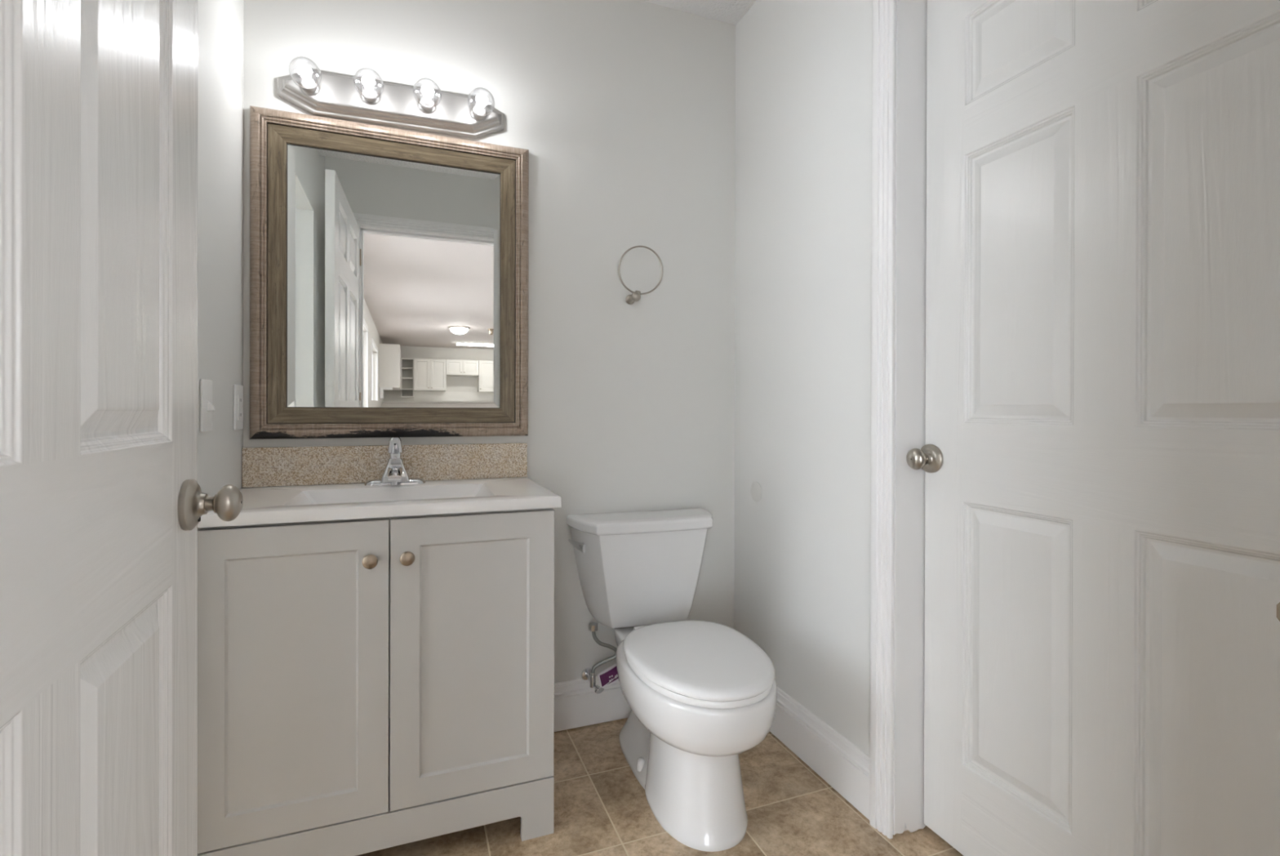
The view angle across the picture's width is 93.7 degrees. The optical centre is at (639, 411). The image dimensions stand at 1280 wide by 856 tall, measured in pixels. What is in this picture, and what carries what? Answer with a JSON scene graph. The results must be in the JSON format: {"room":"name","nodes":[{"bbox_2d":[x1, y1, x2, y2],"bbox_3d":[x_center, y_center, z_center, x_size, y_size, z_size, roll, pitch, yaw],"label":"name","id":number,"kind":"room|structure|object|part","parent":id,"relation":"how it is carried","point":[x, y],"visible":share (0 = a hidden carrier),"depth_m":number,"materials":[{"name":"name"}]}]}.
{"room":"bathroom","nodes":[
{"label":"bathroom","id":0,"kind":"room"},
{"bbox_2d":[197,0,244,496],"bbox_3d":[-0.798,-0.179,0.821,0.066,2.410,1.679,0,0,-21],"label":"wall","id":1,"kind":"structure","parent":0,"point":[220,22],"depth_m":1.42,"materials":[{"name":"white paint"}]},
{"bbox_2d":[200,378,215,431],"bbox_3d":[-0.942,-0.013,1.316,0.018,0.114,0.070,0,0,-21],"label":"light switch","id":2,"kind":"object","parent":1,"relation":"attached to","point":[206,406],"visible":1,"depth_m":1.30,"materials":[{"name":"white plastic"}]},
{"bbox_2d":[233,384,243,430],"bbox_3d":[-1.041,-0.011,1.558,0.008,0.116,0.076,0,0,-21],"label":"wall outlet","id":3,"kind":"object","parent":1,"relation":"attached to","point":[237,389],"visible":1,"depth_m":1.54,"materials":[{"name":"white plastic"}]},
{"bbox_2d":[237,394,242,420],"bbox_3d":[-1.039,-0.011,1.559,0.004,0.066,0.033,0,0,-21],"label":"receptacle","id":4,"kind":"object","parent":3,"relation":"attached to","point":[239,396],"depth_m":1.56,"materials":[{"name":"white plastic"}]},
{"bbox_2d":[243,0,735,682],"bbox_3d":[1.251,-0.178,2.560,5.230,2.410,0.100,0,0,-21],"label":"wall","id":5,"kind":"structure","parent":0,"point":[624,111],"depth_m":1.97,"materials":[{"name":"white paint"}]},
{"bbox_2d":[241,442,527,487],"bbox_3d":[-0.709,0.150,1.744,0.759,0.106,0.020,0,0,-21],"label":"backsplash","id":6,"kind":"structure","parent":5,"relation":"attached to","point":[272,466],"depth_m":1.71,"materials":[{"name":"stone"}]},
{"bbox_2d":[249,105,528,439],"bbox_3d":[-0.697,-0.371,1.742,0.746,0.892,0.028,0,0,-21],"label":"wall mirror","id":7,"kind":"object","parent":5,"relation":"attached to","point":[388,267],"visible":0.99,"depth_m":1.73,"materials":[{"name":"beige wood"}]},
{"bbox_2d":[287,144,500,407],"bbox_3d":[-0.700,-0.371,1.750,0.574,0.720,0.009,0,0,-21],"label":"mirror glass","id":8,"kind":"object","parent":7,"relation":"attached to","point":[393,259],"depth_m":1.74,"materials":[{"name":"silver mirror"}]},
{"bbox_2d":[277,56,504,138],"bbox_3d":[-0.679,-0.888,1.680,0.607,0.130,0.155,0,0,-21],"label":"vanity light bar","id":9,"kind":"object","parent":5,"relation":"attached to","point":[319,93],"visible":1,"depth_m":1.70,"materials":[{"name":"silver metal"}]},
{"bbox_3d":[-0.875,-0.880,1.572,0.075,0.075,0.094,-1,1,-21],"label":"bulb","id":10,"kind":"part","parent":9,"relation":"part of","materials":[{"name":"clear glass"}]},
{"bbox_3d":[-0.885,-0.880,1.599,0.016,0.016,0.030,-1,1,-21],"label":"bulb stem","id":11,"kind":"part","parent":9,"relation":"part of","materials":[{"name":"white plastic"}]},
{"bbox_2d":[299,75,319,95],"bbox_3d":[-0.892,-0.881,1.617,0.045,0.045,0.028,-1,1,-21],"label":"socket","id":12,"kind":"object","parent":9,"relation":"attached to","point":[313,81],"depth_m":1.62,"materials":[{"name":"silver metal"}]},
{"bbox_3d":[-0.734,-0.883,1.626,0.075,0.075,0.094,-1,1,-21],"label":"bulb","id":13,"kind":"part","parent":9,"relation":"part of","materials":[{"name":"clear glass"}]},
{"bbox_3d":[-0.745,-0.883,1.654,0.016,0.016,0.030,-1,1,-21],"label":"bulb stem","id":14,"kind":"part","parent":9,"relation":"part of","materials":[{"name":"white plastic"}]},
{"bbox_2d":[361,85,378,104],"bbox_3d":[-0.751,-0.883,1.671,0.045,0.045,0.028,-1,1,-21],"label":"socket","id":15,"kind":"object","parent":9,"relation":"attached to","point":[374,93],"depth_m":1.67,"materials":[{"name":"silver metal"}]},
{"bbox_2d":[418,94,435,113],"bbox_3d":[-0.612,-0.885,1.725,0.045,0.045,0.028,-1,1,-21],"label":"socket","id":16,"kind":"object","parent":9,"relation":"attached to","point":[431,102],"depth_m":1.72,"materials":[{"name":"silver metal"}]},
{"bbox_3d":[-0.605,-0.885,1.707,0.016,0.016,0.030,-1,1,-21],"label":"bulb stem","id":17,"kind":"part","parent":9,"relation":"part of","materials":[{"name":"white plastic"}]},
{"bbox_3d":[-0.595,-0.885,1.679,0.075,0.075,0.094,-1,1,-21],"label":"bulb","id":18,"kind":"part","parent":9,"relation":"part of","materials":[{"name":"clear glass"}]},
{"bbox_2d":[471,102,486,120],"bbox_3d":[-0.476,-0.888,1.777,0.045,0.045,0.028,-1,1,-21],"label":"socket","id":19,"kind":"object","parent":9,"relation":"attached to","point":[482,112],"depth_m":1.77,"materials":[{"name":"silver metal"}]},
{"bbox_3d":[-0.469,-0.887,1.759,0.016,0.016,0.030,-1,1,-21],"label":"bulb stem","id":20,"kind":"part","parent":9,"relation":"part of","materials":[{"name":"white plastic"}]},
{"bbox_3d":[-0.459,-0.887,1.732,0.075,0.075,0.094,-1,1,-21],"label":"bulb","id":21,"kind":"part","parent":9,"relation":"part of","materials":[{"name":"clear glass"}]},
{"bbox_2d":[554,675,631,731],"bbox_3d":[-0.011,0.945,2.018,0.750,0.149,0.014,0,0,-21],"label":"baseboard","id":22,"kind":"structure","parent":5,"relation":"attached to","point":[576,704],"depth_m":1.95,"materials":[{"name":"white paint"}]},
{"bbox_2d":[581,667,604,693],"bbox_3d":[-0.148,0.856,1.926,0.043,0.058,0.098,0,0,-32],"label":"water supply valve","id":23,"kind":"object","parent":5,"relation":"attached to","point":[586,673],"visible":0.99,"depth_m":1.90,"materials":[{"name":"silver metal"}]},
{"bbox_3d":[-0.132,0.875,1.894,0.034,0.020,0.026,0,0,-42],"label":"oval handle","id":24,"kind":"part","parent":23,"relation":"part of","materials":[{"name":"silver metal"}]},
{"bbox_2d":[588,622,617,672],"bbox_3d":[-0.116,0.752,1.907,0.096,0.157,0.030,0,0,-4],"label":"supply hose","id":25,"kind":"object","parent":23,"relation":"attached to","point":[593,626],"visible":0.91,"depth_m":1.91,"materials":[{"name":"silver metal"}]},
{"bbox_2d":[597,662,618,688],"bbox_3d":[-0.095,0.835,1.897,0.079,0.076,0.011,0,0,-21],"label":"tag","id":26,"kind":"object","parent":25,"relation":"hanging from","point":[608,676],"visible":0.96,"depth_m":1.89,"materials":[{"name":"purple paper"}]},
{"bbox_2d":[617,245,662,304],"bbox_3d":[0.000,-0.451,1.988,0.159,0.186,0.068,0,0,-21],"label":"towel ring","id":27,"kind":"object","parent":5,"relation":"attached to","point":[636,295],"visible":1,"depth_m":1.97,"materials":[{"name":"silver metal"}]},
{"bbox_3d":[-0.021,-0.375,1.981,0.033,0.033,0.068,0,0,-21],"label":"post","id":28,"kind":"part","parent":27,"relation":"part of","materials":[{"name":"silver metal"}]},
{"bbox_2d":[355,717,964,855],"bbox_3d":[0.555,1.058,1.340,7.400,0.060,1.887,0,0,-21],"label":"floor","id":29,"kind":"structure","parent":0,"point":[602,808],"depth_m":1.50,"materials":[{"name":"tile"}]},
{"bbox_2d":[197,507,554,855],"bbox_3d":[-0.629,0.628,1.524,0.741,0.793,0.476,0,0,-21],"label":"vanity cabinet","id":30,"kind":"object","parent":29,"relation":"on","point":[361,689],"visible":0.94,"depth_m":1.32,"materials":[{"name":"grey paint"}]},
{"bbox_3d":[-0.730,0.562,1.269,0.368,0.646,0.018,0,0,-21],"label":"door","id":31,"kind":"part","parent":30,"relation":"part of","materials":[{"name":"grey paint"}]},
{"bbox_3d":[-0.584,0.323,1.300,0.032,0.032,0.028,0,0,-21],"label":"knob","id":32,"kind":"part","parent":30,"relation":"part of","materials":[{"name":"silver metal"}]},
{"bbox_3d":[-0.558,0.957,1.338,0.741,0.136,0.020,0,0,-21],"label":"panel","id":33,"kind":"part","parent":30,"relation":"part of","materials":[{"name":"grey paint"}]},
{"bbox_2d":[197,476,561,537],"bbox_3d":[-0.625,0.255,1.528,0.762,0.100,0.445,0,0,-21],"label":"sink","id":34,"kind":"object","parent":30,"relation":"in","point":[285,504],"visible":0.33,"depth_m":1.43,"materials":[{"name":"white ceramic"}]},
{"bbox_2d":[364,435,425,485],"bbox_3d":[-0.675,0.137,1.655,0.160,0.134,0.132,0,0,-21],"label":"faucet","id":35,"kind":"object","parent":34,"relation":"on","point":[395,473],"visible":1,"depth_m":1.66,"materials":[{"name":"silver metal"}]},
{"bbox_3d":[-0.690,0.197,1.694,0.160,0.014,0.049,0,0,-21],"label":"deck plate","id":36,"kind":"part","parent":35,"relation":"part of","materials":[{"name":"silver metal"}]},
{"bbox_3d":[-0.667,0.169,1.633,0.040,0.037,0.085,0,0,-21],"label":"spout","id":37,"kind":"part","parent":35,"relation":"part of","materials":[{"name":"silver metal"}]},
{"bbox_3d":[-0.686,0.102,1.682,0.039,0.064,0.068,0,0,-21],"label":"lever","id":38,"kind":"part","parent":35,"relation":"part of","materials":[{"name":"silver metal"}]},
{"bbox_3d":[-0.514,0.323,1.327,0.032,0.032,0.028,0,0,-21],"label":"knob","id":39,"kind":"part","parent":30,"relation":"part of","materials":[{"name":"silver metal"}]},
{"bbox_3d":[-0.384,0.562,1.403,0.368,0.646,0.018,0,0,-21],"label":"door","id":40,"kind":"part","parent":30,"relation":"part of","materials":[{"name":"grey paint"}]},
{"bbox_2d":[566,507,777,851],"bbox_3d":[0.104,0.679,1.663,0.490,0.694,0.741,0,0,-18],"label":"toilet","id":41,"kind":"object","parent":29,"relation":"on","point":[700,695],"visible":1,"depth_m":1.51,"materials":[{"name":"white ceramic"}]},
{"bbox_3d":[-0.193,0.412,1.850,0.021,0.028,0.095,0,0,-37],"label":"flush lever","id":42,"kind":"part","parent":41,"relation":"part of","materials":[{"name":"silver metal"}]},
{"bbox_3d":[0.021,0.521,1.927,0.462,0.301,0.174,0,0,-18],"label":"tank","id":43,"kind":"part","parent":41,"relation":"part of","materials":[{"name":"white ceramic"}]},
{"bbox_3d":[0.022,0.351,1.923,0.485,0.038,0.194,0,0,-18],"label":"tank lid","id":44,"kind":"part","parent":41,"relation":"part of","materials":[{"name":"white ceramic"}]},
{"bbox_3d":[0.150,0.620,1.532,0.348,0.023,0.463,0,0,-18],"label":"seat lid","id":45,"kind":"part","parent":41,"relation":"part of","materials":[{"name":"white plastic"}]},
{"bbox_3d":[0.151,0.642,1.530,0.340,0.018,0.448,0,0,-18],"label":"seat","id":46,"kind":"part","parent":41,"relation":"part of","materials":[{"name":"white plastic"}]},
{"bbox_2d":[641,0,756,25],"bbox_3d":[0.562,-1.407,1.334,7.400,0.050,1.887,0,0,-21],"label":"ceiling","id":47,"kind":"structure","parent":0,"point":[730,11],"depth_m":2.06,"materials":[{"name":"white paint"}]},
{"bbox_2d":[733,0,907,833],"bbox_3d":[0.695,-0.176,1.393,0.115,2.410,1.679,0,0,-21],"label":"wall","id":48,"kind":"structure","parent":0,"point":[804,68],"depth_m":1.76,"materials":[{"name":"white paint"}]},
{"bbox_2d":[751,480,761,501],"bbox_3d":[0.390,0.269,2.020,0.002,0.068,0.068,0,0,-21],"label":"cover","id":49,"kind":"object","parent":48,"relation":"attached to","point":[756,490],"visible":1,"depth_m":2.02,"materials":[{"name":"white paint"}]},
{"bbox_2d":[769,686,870,819],"bbox_3d":[0.458,0.946,1.824,0.014,0.149,0.712,0,0,-21],"label":"baseboard","id":50,"kind":"structure","parent":48,"relation":"attached to","point":[839,762],"depth_m":1.67,"materials":[{"name":"white paint"}]},
{"bbox_2d":[869,0,896,838],"bbox_3d":[0.751,-0.031,1.062,0.017,2.120,0.939,0,0,-21],"label":"trim","id":51,"kind":"structure","parent":48,"relation":"attached to","point":[884,11],"depth_m":1.47,"materials":[{"name":"white paint"}]},
{"bbox_2d":[893,0,926,834],"bbox_3d":[0.813,-0.004,1.086,0.114,2.067,0.833,0,0,-21],"label":"trim","id":52,"kind":"structure","parent":48,"relation":"attached to","point":[911,15],"depth_m":1.46,"materials":[{"name":"white paint"}]},
{"bbox_2d":[906,0,1279,855],"bbox_3d":[0.827,-0.003,1.098,0.100,2.030,0.818,0,0,-21],"label":"door","id":53,"kind":"structure","parent":48,"relation":"in","point":[1100,455],"depth_m":1.09,"materials":[{"name":"white wood"}]},
{"bbox_3d":[0.695,0.113,1.449,0.024,0.069,0.069,0,0,-21],"label":"knob","id":54,"kind":"part","parent":53,"relation":"part of","materials":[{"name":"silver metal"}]},
{"bbox_3d":[1.845,-0.172,0.874,5.130,2.410,0.115,0,0,-21],"label":"wall","id":55,"kind":"structure","parent":0,"visible":0},
{"bbox_2d":[0,0,242,855],"bbox_3d":[-0.490,0.025,0.476,0.164,1.998,0.831,0,0,-23],"label":"door","id":56,"kind":"structure","parent":55,"relation":"in","point":[103,503],"depth_m":0.57,"materials":[{"name":"white wood"}]},
{"bbox_3d":[-0.604,0.126,0.817,0.024,0.069,0.069,0,0,-23],"label":"knob","id":57,"kind":"part","parent":56,"relation":"part of","materials":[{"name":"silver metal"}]},
{"bbox_2d":[1276,601,1279,621],"bbox_3d":[0.095,0.018,0.215,0.852,2.024,0.137,0,0,-21],"label":"trim","id":58,"kind":"structure","parent":55,"relation":"attached to","point":[1278,603],"depth_m":0.42,"materials":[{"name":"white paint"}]}
]}

